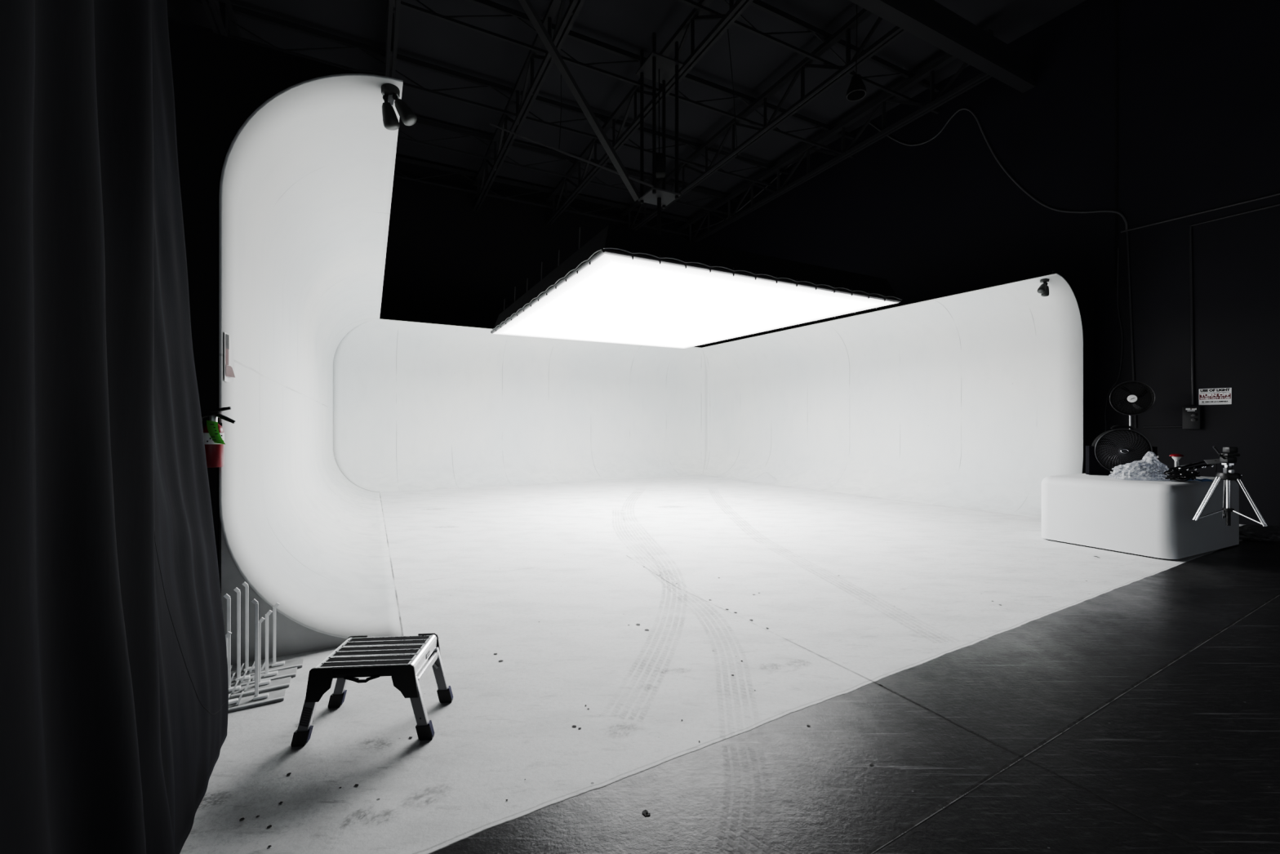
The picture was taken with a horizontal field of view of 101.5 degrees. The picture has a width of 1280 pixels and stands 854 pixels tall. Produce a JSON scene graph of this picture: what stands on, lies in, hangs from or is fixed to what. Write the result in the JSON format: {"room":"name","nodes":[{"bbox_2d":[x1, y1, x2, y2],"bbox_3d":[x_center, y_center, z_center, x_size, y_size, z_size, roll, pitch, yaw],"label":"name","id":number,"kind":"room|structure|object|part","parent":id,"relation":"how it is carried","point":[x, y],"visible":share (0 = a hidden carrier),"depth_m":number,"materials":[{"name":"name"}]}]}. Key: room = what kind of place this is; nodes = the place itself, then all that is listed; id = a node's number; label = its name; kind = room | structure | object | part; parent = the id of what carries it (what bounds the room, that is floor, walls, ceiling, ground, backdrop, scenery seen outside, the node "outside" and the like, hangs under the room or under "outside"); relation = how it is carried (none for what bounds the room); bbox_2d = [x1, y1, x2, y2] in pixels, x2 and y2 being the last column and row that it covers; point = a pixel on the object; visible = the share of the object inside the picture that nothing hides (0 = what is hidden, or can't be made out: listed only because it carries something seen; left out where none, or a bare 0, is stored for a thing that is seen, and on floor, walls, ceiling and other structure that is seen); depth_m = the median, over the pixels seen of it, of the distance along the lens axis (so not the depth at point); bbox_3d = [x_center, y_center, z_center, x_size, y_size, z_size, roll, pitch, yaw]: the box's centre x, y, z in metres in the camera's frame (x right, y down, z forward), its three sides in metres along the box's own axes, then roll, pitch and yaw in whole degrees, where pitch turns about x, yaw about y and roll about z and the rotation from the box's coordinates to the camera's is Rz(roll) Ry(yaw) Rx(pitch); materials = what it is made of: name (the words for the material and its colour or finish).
{"room":"studio","nodes":[
{"label":"studio","id":0,"kind":"room"},
{"bbox_2d":[168,20,403,664],"bbox_3d":[-4.550,-0.493,7.690,1.450,3.915,9.895,0,0,-27],"label":"wall","id":1,"kind":"structure","parent":0,"point":[286,161],"depth_m":4.00,"materials":[{"name":"white paint"}]},
{"bbox_2d":[201,406,235,467],"bbox_3d":[-2.500,0.057,3.069,0.177,0.356,0.146,0,0,24],"label":"fire extinguisher","id":2,"kind":"object","parent":1,"relation":"attached to","point":[213,432],"visible":0.91,"depth_m":3.03,"materials":[{"name":"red paint"}]},
{"bbox_3d":[-2.468,-0.100,3.070,0.111,0.042,0.022,0,0,-22],"label":"lever","id":3,"kind":"part","parent":2,"relation":"part of","materials":[{"name":"black metal"}]},
{"bbox_3d":[-2.457,-0.053,3.073,0.134,0.071,0.025,0,0,-19],"label":"carry lever","id":4,"kind":"part","parent":2,"relation":"part of","materials":[{"name":"metal"}]},
{"bbox_2d":[224,332,235,382],"bbox_3d":[-2.543,-0.430,3.247,0.034,0.300,0.118,0,0,-27],"label":"poster","id":5,"kind":"object","parent":1,"relation":"attached to","point":[228,354],"visible":1,"depth_m":3.24,"materials":[{"name":"paper"}]},
{"bbox_3d":[-2.546,-0.395,3.241,0.017,0.170,0.095,0,0,-9],"label":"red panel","id":6,"kind":"part","parent":5,"relation":"part of","materials":[{"name":"paper"}]},
{"bbox_3d":[-2.380,-0.462,3.262,1.256,3.825,0.026,0,0,-27],"label":"panel","id":7,"kind":"part","parent":1,"relation":"part of","materials":[{"name":"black paint"}]},
{"bbox_3d":[-2.098,0.957,3.408,1.000,0.986,0.026,0,0,-27],"label":"kick panel","id":8,"kind":"part","parent":1,"relation":"part of","materials":[{"name":"white paint"}]},
{"bbox_2d":[381,83,417,130],"bbox_3d":[-1.702,-2.253,3.690,0.251,0.272,0.151,0,0,8],"label":"light","id":9,"kind":"object","parent":1,"relation":"attached to","point":[390,92],"visible":1,"depth_m":3.66,"materials":[{"name":"black plastic"}]},
{"bbox_2d":[333,318,706,492],"bbox_3d":[-2.278,-0.470,14.106,10.373,3.868,1.026,0,0,-29],"label":"wall","id":10,"kind":"structure","parent":0,"point":[417,406],"depth_m":13.82,"materials":[{"name":"white paint"}]},
{"bbox_2d":[379,155,689,328],"bbox_3d":[-6.495,-3.100,14.959,19.000,9.100,0.120,0,0,-29],"label":"wall","id":11,"kind":"structure","parent":0,"point":[448,262],"depth_m":15.64,"materials":[{"name":"black paint"}]},
{"bbox_2d":[200,0,241,37],"bbox_3d":[-7.122,-6.928,8.966,0.160,0.835,11.354,0,0,-27],"label":"ceiling beam","id":12,"kind":"structure","parent":11,"relation":"attached to","point":[223,23],"depth_m":8.66,"materials":[{"name":"metal"}]},
{"bbox_2d":[384,0,400,78],"bbox_3d":[-4.858,-6.928,10.139,0.160,0.835,11.354,0,0,-27],"label":"ceiling beam","id":13,"kind":"structure","parent":11,"relation":"attached to","point":[393,6],"depth_m":9.02,"materials":[{"name":"metal"}]},
{"bbox_2d":[472,0,585,211],"bbox_3d":[-2.638,-6.928,11.288,0.160,0.835,11.354,0,0,-27],"label":"ceiling beam","id":14,"kind":"structure","parent":11,"relation":"attached to","point":[536,83],"depth_m":10.70,"materials":[{"name":"metal"}]},
{"bbox_2d":[393,155,697,237],"bbox_3d":[-4.188,-7.237,15.906,15.204,0.585,0.070,0,0,-27],"label":"ceiling beam","id":15,"kind":"structure","parent":11,"relation":"attached to","point":[453,171],"depth_m":16.19,"materials":[{"name":"metal"}]},
{"bbox_2d":[546,0,753,225],"bbox_3d":[-0.613,-6.928,12.337,0.160,0.835,11.354,0,0,-27],"label":"ceiling beam","id":16,"kind":"structure","parent":11,"relation":"attached to","point":[735,10],"depth_m":10.96,"materials":[{"name":"metal"}]},
{"bbox_2d":[619,8,906,230],"bbox_3d":[1.731,-6.928,13.551,0.160,0.835,11.354,0,0,-27],"label":"ceiling beam","id":17,"kind":"structure","parent":11,"relation":"attached to","point":[845,30],"depth_m":10.96,"materials":[{"name":"metal"}]},
{"bbox_2d":[678,28,993,242],"bbox_3d":[3.888,-6.928,14.669,0.160,0.835,11.354,0,0,-27],"label":"ceiling beam","id":18,"kind":"structure","parent":11,"relation":"attached to","point":[941,99],"depth_m":12.44,"materials":[{"name":"metal"}]},
{"bbox_2d":[166,0,1085,219],"bbox_3d":[2.000,-7.710,9.000,44.000,0.100,44.000,0,0,0],"label":"ceiling","id":19,"kind":"structure","parent":0,"point":[757,63],"depth_m":11.04,"materials":[{"name":"black metal"}]},
{"bbox_2d":[489,0,855,286],"bbox_3d":[0.323,-4.390,9.015,7.056,4.366,4.277,0,0,0],"label":"support frame","id":20,"kind":"object","parent":19,"relation":"hanging from","point":[659,68],"visible":0.81,"depth_m":8.88,"materials":[{"name":"black metal"}]},
{"bbox_3d":[0.034,-5.220,9.094,0.055,2.660,0.055,0,0,22],"label":"rod","id":21,"kind":"part","parent":20,"relation":"part of","materials":[{"name":"black metal"}]},
{"bbox_3d":[0.236,-5.220,8.704,0.055,2.660,0.055,0,0,22],"label":"rod","id":22,"kind":"part","parent":20,"relation":"part of","materials":[{"name":"black metal"}]},
{"bbox_3d":[0.330,-6.165,9.000,0.600,0.030,0.600,0,0,-27],"label":"plate","id":23,"kind":"part","parent":20,"relation":"part of","materials":[{"name":"metal"}]},
{"bbox_3d":[0.330,-3.950,9.000,0.540,0.024,0.540,0,0,-27],"label":"plate","id":24,"kind":"part","parent":20,"relation":"part of","materials":[{"name":"grey metal"}]},
{"bbox_3d":[0.424,-5.220,9.296,0.055,2.660,0.055,0,0,22],"label":"rod","id":25,"kind":"part","parent":20,"relation":"part of","materials":[{"name":"black metal"}]},
{"bbox_3d":[0.626,-5.220,8.906,0.055,2.660,0.055,0,0,22],"label":"rod","id":26,"kind":"part","parent":20,"relation":"part of","materials":[{"name":"black metal"}]},
{"bbox_2d":[490,224,902,348],"bbox_3d":[0.462,-2.145,9.087,4.840,0.690,5.552,0,0,-28],"label":"light panel","id":27,"kind":"object","parent":19,"relation":"hanging from","point":[624,285],"visible":1,"depth_m":7.43,"materials":[{"name":"fabric"}]},
{"bbox_3d":[0.463,-1.903,9.087,4.838,0.033,5.551,0,0,-28],"label":"lacing cord","id":28,"kind":"part","parent":27,"relation":"part of","materials":[{"name":"fabric"}]},
{"bbox_2d":[845,4,866,101],"bbox_3d":[3.553,-6.547,8.591,0.320,2.206,0.320,0,0,0],"label":"pendant lamp","id":29,"kind":"object","parent":19,"relation":"hanging from","point":[856,91],"visible":1,"depth_m":8.58,"materials":[{"name":"black metal"}]},
{"bbox_3d":[3.553,-5.610,8.591,0.320,0.320,0.320,0,0,0],"label":"lamp shade","id":30,"kind":"part","parent":29,"relation":"part of","materials":[{"name":"black metal"}]},
{"bbox_3d":[3.558,-6.700,8.591,0.024,1.900,0.016,0,0,0],"label":"cord","id":31,"kind":"part","parent":29,"relation":"part of","materials":[{"name":"black metal"}]},
{"bbox_2d":[179,475,1279,853],"bbox_3d":[2.000,1.449,9.500,32.000,0.002,29.000,0,0,0],"label":"floor","id":32,"kind":"structure","parent":0,"point":[691,664],"depth_m":2.87,"materials":[{"name":"grey paint"}]},
{"bbox_2d":[0,0,228,853],"bbox_3d":[-1.255,-1.658,1.109,0.341,6.201,3.117,0,0,-33],"label":"stage curtain","id":33,"kind":"object","parent":32,"relation":"on","point":[114,680],"visible":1,"depth_m":1.04,"materials":[{"name":"black fabric"}]},
{"bbox_2d":[225,598,285,712],"bbox_3d":[-2.328,1.179,2.586,0.950,0.541,0.115,0,0,-30],"label":"stand","id":34,"kind":"object","parent":32,"relation":"on","point":[237,704],"visible":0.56,"depth_m":2.76,"materials":[{"name":"white metal"}]},
{"bbox_3d":[-2.328,1.444,2.586,0.950,0.011,0.115,0,0,-30],"label":"plate","id":35,"kind":"part","parent":34,"relation":"part of","materials":[{"name":"white metal"}]},
{"bbox_2d":[223,593,291,698],"bbox_3d":[-2.397,1.179,2.731,0.950,0.542,0.115,0,0,-30],"label":"stand","id":36,"kind":"object","parent":32,"relation":"on","point":[235,691],"visible":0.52,"depth_m":2.86,"materials":[{"name":"white metal"}]},
{"bbox_3d":[-2.397,1.444,2.731,0.950,0.011,0.115,0,0,-30],"label":"plate","id":37,"kind":"part","parent":36,"relation":"part of","materials":[{"name":"white metal"}]},
{"bbox_2d":[231,587,297,687],"bbox_3d":[-2.440,1.180,2.851,0.950,0.539,0.115,0,0,-30],"label":"stand","id":38,"kind":"object","parent":32,"relation":"on","point":[243,680],"visible":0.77,"depth_m":2.98,"materials":[{"name":"white metal"}]},
{"bbox_3d":[-2.440,1.444,2.851,0.950,0.011,0.115,0,0,-30],"label":"plate","id":39,"kind":"part","parent":38,"relation":"part of","materials":[{"name":"white metal"}]},
{"bbox_2d":[231,582,303,679],"bbox_3d":[-2.477,1.181,2.968,0.950,0.536,0.115,0,0,-30],"label":"stand","id":40,"kind":"object","parent":32,"relation":"on","point":[275,666],"visible":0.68,"depth_m":3.10,"materials":[{"name":"white metal"}]},
{"bbox_3d":[-2.477,1.444,2.968,0.950,0.011,0.115,0,0,-30],"label":"plate","id":41,"kind":"part","parent":40,"relation":"part of","materials":[{"name":"white metal"}]},
{"bbox_2d":[290,632,453,746],"bbox_3d":[-1.286,1.273,2.576,0.621,0.354,0.375,0,0,-5],"label":"step stool","id":42,"kind":"object","parent":32,"relation":"on","point":[401,658],"visible":1,"depth_m":2.44,"materials":[{"name":"black metal"}]},
{"bbox_2d":[300,708,311,724],"bbox_3d":[-1.519,1.316,2.376,0.046,0.075,0.001,0,0,-5],"label":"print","id":43,"kind":"object","parent":42,"relation":"attached to","point":[304,708],"depth_m":2.38},
{"bbox_3d":[-1.513,1.288,2.392,0.097,0.230,0.028,0,0,-5],"label":"plate","id":44,"kind":"part","parent":42,"relation":"part of","materials":[{"name":"grey metal"}]},
{"bbox_3d":[-1.513,1.288,2.392,0.108,0.250,0.026,0,0,-5],"label":"leg","id":45,"kind":"part","parent":42,"relation":"part of","materials":[{"name":"metal"}]},
{"bbox_3d":[-1.498,1.131,2.558,0.032,0.066,0.348,0,0,-5],"label":"rail","id":46,"kind":"part","parent":42,"relation":"part of","materials":[{"name":"metal"}]},
{"bbox_3d":[-1.541,1.288,2.719,0.097,0.230,0.028,0,0,-5],"label":"plate","id":47,"kind":"part","parent":42,"relation":"part of","materials":[{"name":"grey metal"}]},
{"bbox_3d":[-1.541,1.288,2.719,0.108,0.250,0.026,0,0,-5],"label":"leg","id":48,"kind":"part","parent":42,"relation":"part of","materials":[{"name":"metal"}]},
{"bbox_3d":[-1.272,1.125,2.403,0.406,0.046,0.012,0,0,-5],"label":"rail","id":49,"kind":"part","parent":42,"relation":"part of","materials":[{"name":"black plastic"}]},
{"bbox_3d":[-1.271,1.155,2.393,0.160,0.027,0.009,0,0,-5],"label":"carry handle","id":50,"kind":"part","parent":42,"relation":"part of","materials":[{"name":"black plastic"}]},
{"bbox_3d":[-1.033,1.288,2.434,0.097,0.230,0.028,0,0,-5],"label":"plate","id":51,"kind":"part","parent":42,"relation":"part of","materials":[{"name":"grey metal"}]},
{"bbox_3d":[-1.033,1.288,2.434,0.108,0.250,0.026,0,0,-5],"label":"leg","id":52,"kind":"part","parent":42,"relation":"part of","materials":[{"name":"metal"}]},
{"bbox_3d":[-1.076,1.131,2.595,0.032,0.066,0.348,0,0,-5],"label":"rail","id":53,"kind":"part","parent":42,"relation":"part of","materials":[{"name":"metal"}]},
{"bbox_3d":[-1.062,1.288,2.760,0.097,0.230,0.028,0,0,-5],"label":"plate","id":54,"kind":"part","parent":42,"relation":"part of","materials":[{"name":"silver metal"}]},
{"bbox_3d":[-1.062,1.288,2.760,0.108,0.250,0.026,0,0,-5],"label":"leg","id":55,"kind":"part","parent":42,"relation":"part of","materials":[{"name":"metal"}]},
{"bbox_2d":[1109,380,1155,429],"bbox_3d":[7.719,0.362,8.266,0.487,2.175,0.427,0,0,0],"label":"pedestal fan","id":56,"kind":"object","parent":32,"relation":"on","point":[1131,397],"visible":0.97,"depth_m":8.21,"materials":[{"name":"black plastic"}]},
{"bbox_2d":[1113,382,1151,413],"bbox_3d":[7.739,-0.453,8.240,0.523,0.523,0.110,0,0,30],"label":"grille","id":57,"kind":"object","parent":56,"relation":"attached to","point":[1129,397],"depth_m":8.20,"materials":[{"name":"black plastic"}]},
{"bbox_2d":[1041,470,1239,559],"bbox_3d":[6.290,0.977,6.606,1.900,0.945,1.322,0,0,-26],"label":"box","id":58,"kind":"object","parent":32,"relation":"on","point":[1148,518],"depth_m":6.04,"materials":[{"name":"paint"}]},
{"bbox_2d":[1085,424,1157,476],"bbox_3d":[6.234,0.301,6.775,0.680,0.657,0.214,0,0,24],"label":"floor fan","id":59,"kind":"object","parent":58,"relation":"on","point":[1112,448],"visible":0.87,"depth_m":6.81,"materials":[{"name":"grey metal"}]},
{"bbox_3d":[6.255,0.009,6.785,0.236,0.071,0.032,0,0,24],"label":"handle","id":60,"kind":"part","parent":59,"relation":"part of","materials":[{"name":"black plastic"}]},
{"bbox_2d":[1096,430,1150,471],"bbox_3d":[6.212,0.310,6.725,0.549,0.550,0.049,0,0,24],"label":"grille","id":61,"kind":"object","parent":59,"relation":"attached to","point":[1126,446],"depth_m":6.79,"materials":[{"name":"black plastic"}]},
{"bbox_2d":[1108,451,1169,479],"bbox_3d":[6.030,0.459,6.300,0.661,0.334,0.370,0,0,0],"label":"plastic bag","id":62,"kind":"object","parent":58,"relation":"on","point":[1137,474],"visible":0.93,"depth_m":6.24,"materials":[{"name":"white plastic"}]},
{"bbox_2d":[1168,453,1183,466],"bbox_3d":[7.133,0.493,6.952,0.140,0.277,0.140,0,0,0],"label":"plunger","id":63,"kind":"object","parent":58,"relation":"on","point":[1175,457],"visible":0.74,"depth_m":6.93,"materials":[{"name":"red paint"}]},
{"bbox_3d":[6.268,0.564,6.048,0.380,0.119,0.190,0,0,0],"label":"cable coil","id":64,"kind":"part","parent":58,"relation":"part of","materials":[{"name":"black rubber"}]},
{"bbox_2d":[1160,460,1213,474],"bbox_3d":[6.644,0.502,6.374,0.572,0.212,0.097,0,0,8],"label":"stand","id":65,"kind":"object","parent":58,"relation":"on","point":[1180,468],"visible":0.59,"depth_m":6.34,"materials":[{"name":"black metal"}]},
{"bbox_3d":[6.622,0.476,6.370,0.449,0.136,0.018,0,0,14],"label":"leg","id":66,"kind":"part","parent":65,"relation":"part of","materials":[{"name":"black metal"}]},
{"bbox_3d":[6.572,0.521,6.345,0.439,0.136,0.018,0,0,8],"label":"leg","id":67,"kind":"part","parent":65,"relation":"part of","materials":[{"name":"black metal"}]},
{"bbox_3d":[6.643,0.531,6.380,0.454,0.136,0.018,0,0,16],"label":"leg","id":68,"kind":"part","parent":65,"relation":"part of","materials":[{"name":"black metal"}]},
{"bbox_2d":[1204,458,1222,472],"bbox_3d":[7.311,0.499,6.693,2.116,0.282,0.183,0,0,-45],"label":"plate","id":69,"kind":"object","parent":65,"relation":"on","point":[1215,461],"visible":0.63,"depth_m":6.02,"materials":[{"name":"metal"}]},
{"bbox_2d":[1185,478,1212,481],"bbox_3d":[6.485,0.616,6.055,0.243,0.031,0.078,0,0,12],"label":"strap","id":70,"kind":"object","parent":58,"relation":"on","point":[1196,479],"visible":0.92,"depth_m":6.04,"materials":[{"name":"fabric"}]},
{"bbox_2d":[1192,445,1267,526],"bbox_3d":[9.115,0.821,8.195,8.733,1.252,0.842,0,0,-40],"label":"tripod","id":71,"kind":"object","parent":32,"relation":"on","point":[1228,474],"visible":0.87,"depth_m":5.34,"materials":[{"name":"silver metal"}]},
{"bbox_3d":[5.863,0.734,5.405,0.223,0.476,0.052,0,0,15],"label":"leg","id":72,"kind":"part","parent":71,"relation":"part of","materials":[{"name":"silver metal"}]},
{"bbox_3d":[5.935,0.250,5.375,0.085,0.110,0.018,0,0,8],"label":"pan handle","id":73,"kind":"part","parent":71,"relation":"part of","materials":[{"name":"grey metal"}]},
{"bbox_3d":[6.152,0.734,5.486,0.052,0.476,0.227,0,0,44],"label":"leg","id":74,"kind":"part","parent":71,"relation":"part of","materials":[{"name":"silver metal"}]},
{"bbox_3d":[6.030,0.405,5.360,0.100,0.071,0.100,0,0,0],"label":"head post","id":75,"kind":"part","parent":71,"relation":"part of","materials":[{"name":"silver metal"}]},
{"bbox_3d":[5.990,0.450,5.295,0.048,0.047,0.030,0,0,0],"label":"crank knob","id":76,"kind":"part","parent":71,"relation":"part of","materials":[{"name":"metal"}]},
{"bbox_3d":[6.075,0.734,5.196,0.053,0.475,0.218,0,0,-15],"label":"leg","id":77,"kind":"part","parent":71,"relation":"part of","materials":[{"name":"silver metal"}]},
{"bbox_2d":[1239,524,1279,541],"bbox_3d":[7.927,1.348,6.690,0.708,0.196,0.358,0,0,20],"label":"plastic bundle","id":78,"kind":"object","parent":32,"relation":"on","point":[1246,532],"visible":0.69,"depth_m":6.60,"materials":[{"name":"black plastic"}]},
{"bbox_2d":[702,270,1093,517],"bbox_3d":[4.602,-0.496,12.677,1.450,3.921,9.684,0,0,-31],"label":"wall","id":79,"kind":"structure","parent":0,"point":[972,399],"depth_m":10.83,"materials":[{"name":"white paint"}]},
{"bbox_2d":[1036,278,1049,296],"bbox_3d":[6.495,-2.251,8.415,0.305,0.276,0.129,0,0,-35],"label":"light","id":80,"kind":"object","parent":79,"relation":"attached to","point":[1043,289],"visible":1,"depth_m":8.39,"materials":[{"name":"black plastic"}]},
{"bbox_3d":[7.201,-0.462,8.611,1.256,3.825,0.026,0,0,-31],"label":"panel","id":81,"kind":"part","parent":79,"relation":"part of","materials":[{"name":"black paint"}]},
{"bbox_2d":[691,0,1279,525],"bbox_3d":[8.416,-3.100,8.804,0.120,9.100,25.100,0,0,-31],"label":"wall","id":82,"kind":"structure","parent":0,"point":[1199,80],"depth_m":8.95,"materials":[{"name":"black paint"}]},
{"bbox_2d":[168,0,789,188],"bbox_3d":[-2.164,-7.237,11.999,15.204,0.585,0.070,0,0,-27],"label":"ceiling beam","id":83,"kind":"structure","parent":82,"relation":"attached to","point":[366,48],"depth_m":11.00,"materials":[{"name":"metal"}]},
{"bbox_2d":[397,117,737,215],"bbox_3d":[-3.175,-7.237,13.953,15.204,0.585,0.070,0,0,-27],"label":"ceiling beam","id":84,"kind":"structure","parent":82,"relation":"attached to","point":[419,121],"depth_m":14.10,"materials":[{"name":"metal"}]},
{"bbox_2d":[384,0,854,158],"bbox_3d":[-1.152,-7.237,10.046,15.204,0.585,0.070,0,0,-27],"label":"ceiling beam","id":85,"kind":"structure","parent":82,"relation":"attached to","point":[508,11],"depth_m":10.33,"materials":[{"name":"metal"}]},
{"bbox_2d":[678,0,939,114],"bbox_3d":[-0.140,-7.237,8.093,15.204,0.585,0.070,0,0,-27],"label":"ceiling beam","id":86,"kind":"structure","parent":82,"relation":"attached to","point":[820,33],"depth_m":9.79,"materials":[{"name":"metal"}]},
{"bbox_2d":[688,108,1127,233],"bbox_3d":[5.048,-5.719,14.176,0.028,4.796,12.415,0,0,-31],"label":"cable","id":87,"kind":"object","parent":82,"relation":"attached to","point":[971,112],"visible":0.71,"depth_m":10.69,"materials":[{"name":"black rubber"}]},
{"bbox_2d":[848,0,1035,93],"bbox_3d":[0.711,-6.800,6.562,15.300,0.600,0.220,0,0,-27],"label":"ceiling beam","id":88,"kind":"structure","parent":82,"relation":"attached to","point":[929,20],"depth_m":9.00,"materials":[{"name":"metal"}]},
{"bbox_2d":[1115,0,1118,284],"bbox_3d":[8.209,-5.040,9.006,0.030,5.180,0.030,0,0,0],"label":"pipe","id":89,"kind":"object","parent":82,"relation":"attached to","point":[1116,1],"depth_m":9.00,"materials":[{"name":"black metal"}]},
{"bbox_2d":[1125,231,1137,427],"bbox_3d":[8.295,-1.651,8.829,0.027,3.339,0.138,0,0,-31],"label":"conduit","id":90,"kind":"object","parent":82,"relation":"attached to","point":[1126,232],"visible":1,"depth_m":8.83,"materials":[{"name":"black metal"}]},
{"bbox_2d":[1182,405,1201,429],"bbox_3d":[8.651,-0.146,8.198,0.105,0.360,0.200,0,0,-31],"label":"switch box","id":91,"kind":"object","parent":82,"relation":"attached to","point":[1191,415],"visible":1,"depth_m":8.17,"materials":[{"name":"metal"}]},
{"bbox_2d":[1191,417,1197,421],"bbox_3d":[8.637,-0.116,8.149,0.006,0.042,0.075,0,0,-31],"label":"switch plate","id":92,"kind":"object","parent":91,"relation":"attached to","point":[1192,419],"depth_m":8.15,"materials":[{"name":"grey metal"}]},
{"bbox_2d":[1191,413,1197,416],"bbox_3d":[8.637,-0.191,8.149,0.006,0.042,0.075,0,0,-31],"label":"switch plate","id":93,"kind":"object","parent":91,"relation":"attached to","point":[1192,414],"depth_m":8.15,"materials":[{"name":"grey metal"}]},
{"bbox_2d":[1120,192,1279,232],"bbox_3d":[8.833,-3.328,7.944,0.032,0.047,2.339,0,0,-31],"label":"conduit","id":94,"kind":"object","parent":82,"relation":"attached to","point":[1278,193],"visible":1,"depth_m":8.09,"materials":[{"name":"black metal"}]},
{"bbox_2d":[1198,387,1231,404],"bbox_3d":[8.810,-0.468,8.014,0.006,0.250,0.345,0,0,-31],"label":"wall sign","id":95,"kind":"object","parent":82,"relation":"attached to","point":[1217,396],"visible":1,"depth_m":8.01,"materials":[{"name":"paper"}]},
{"bbox_2d":[1188,203,1279,404],"bbox_3d":[9.046,-1.770,7.594,0.031,2.840,1.520,0,0,-31],"label":"conduit","id":96,"kind":"object","parent":82,"relation":"attached to","point":[1276,205],"visible":1,"depth_m":8.21,"materials":[{"name":"black metal"}]}
]}

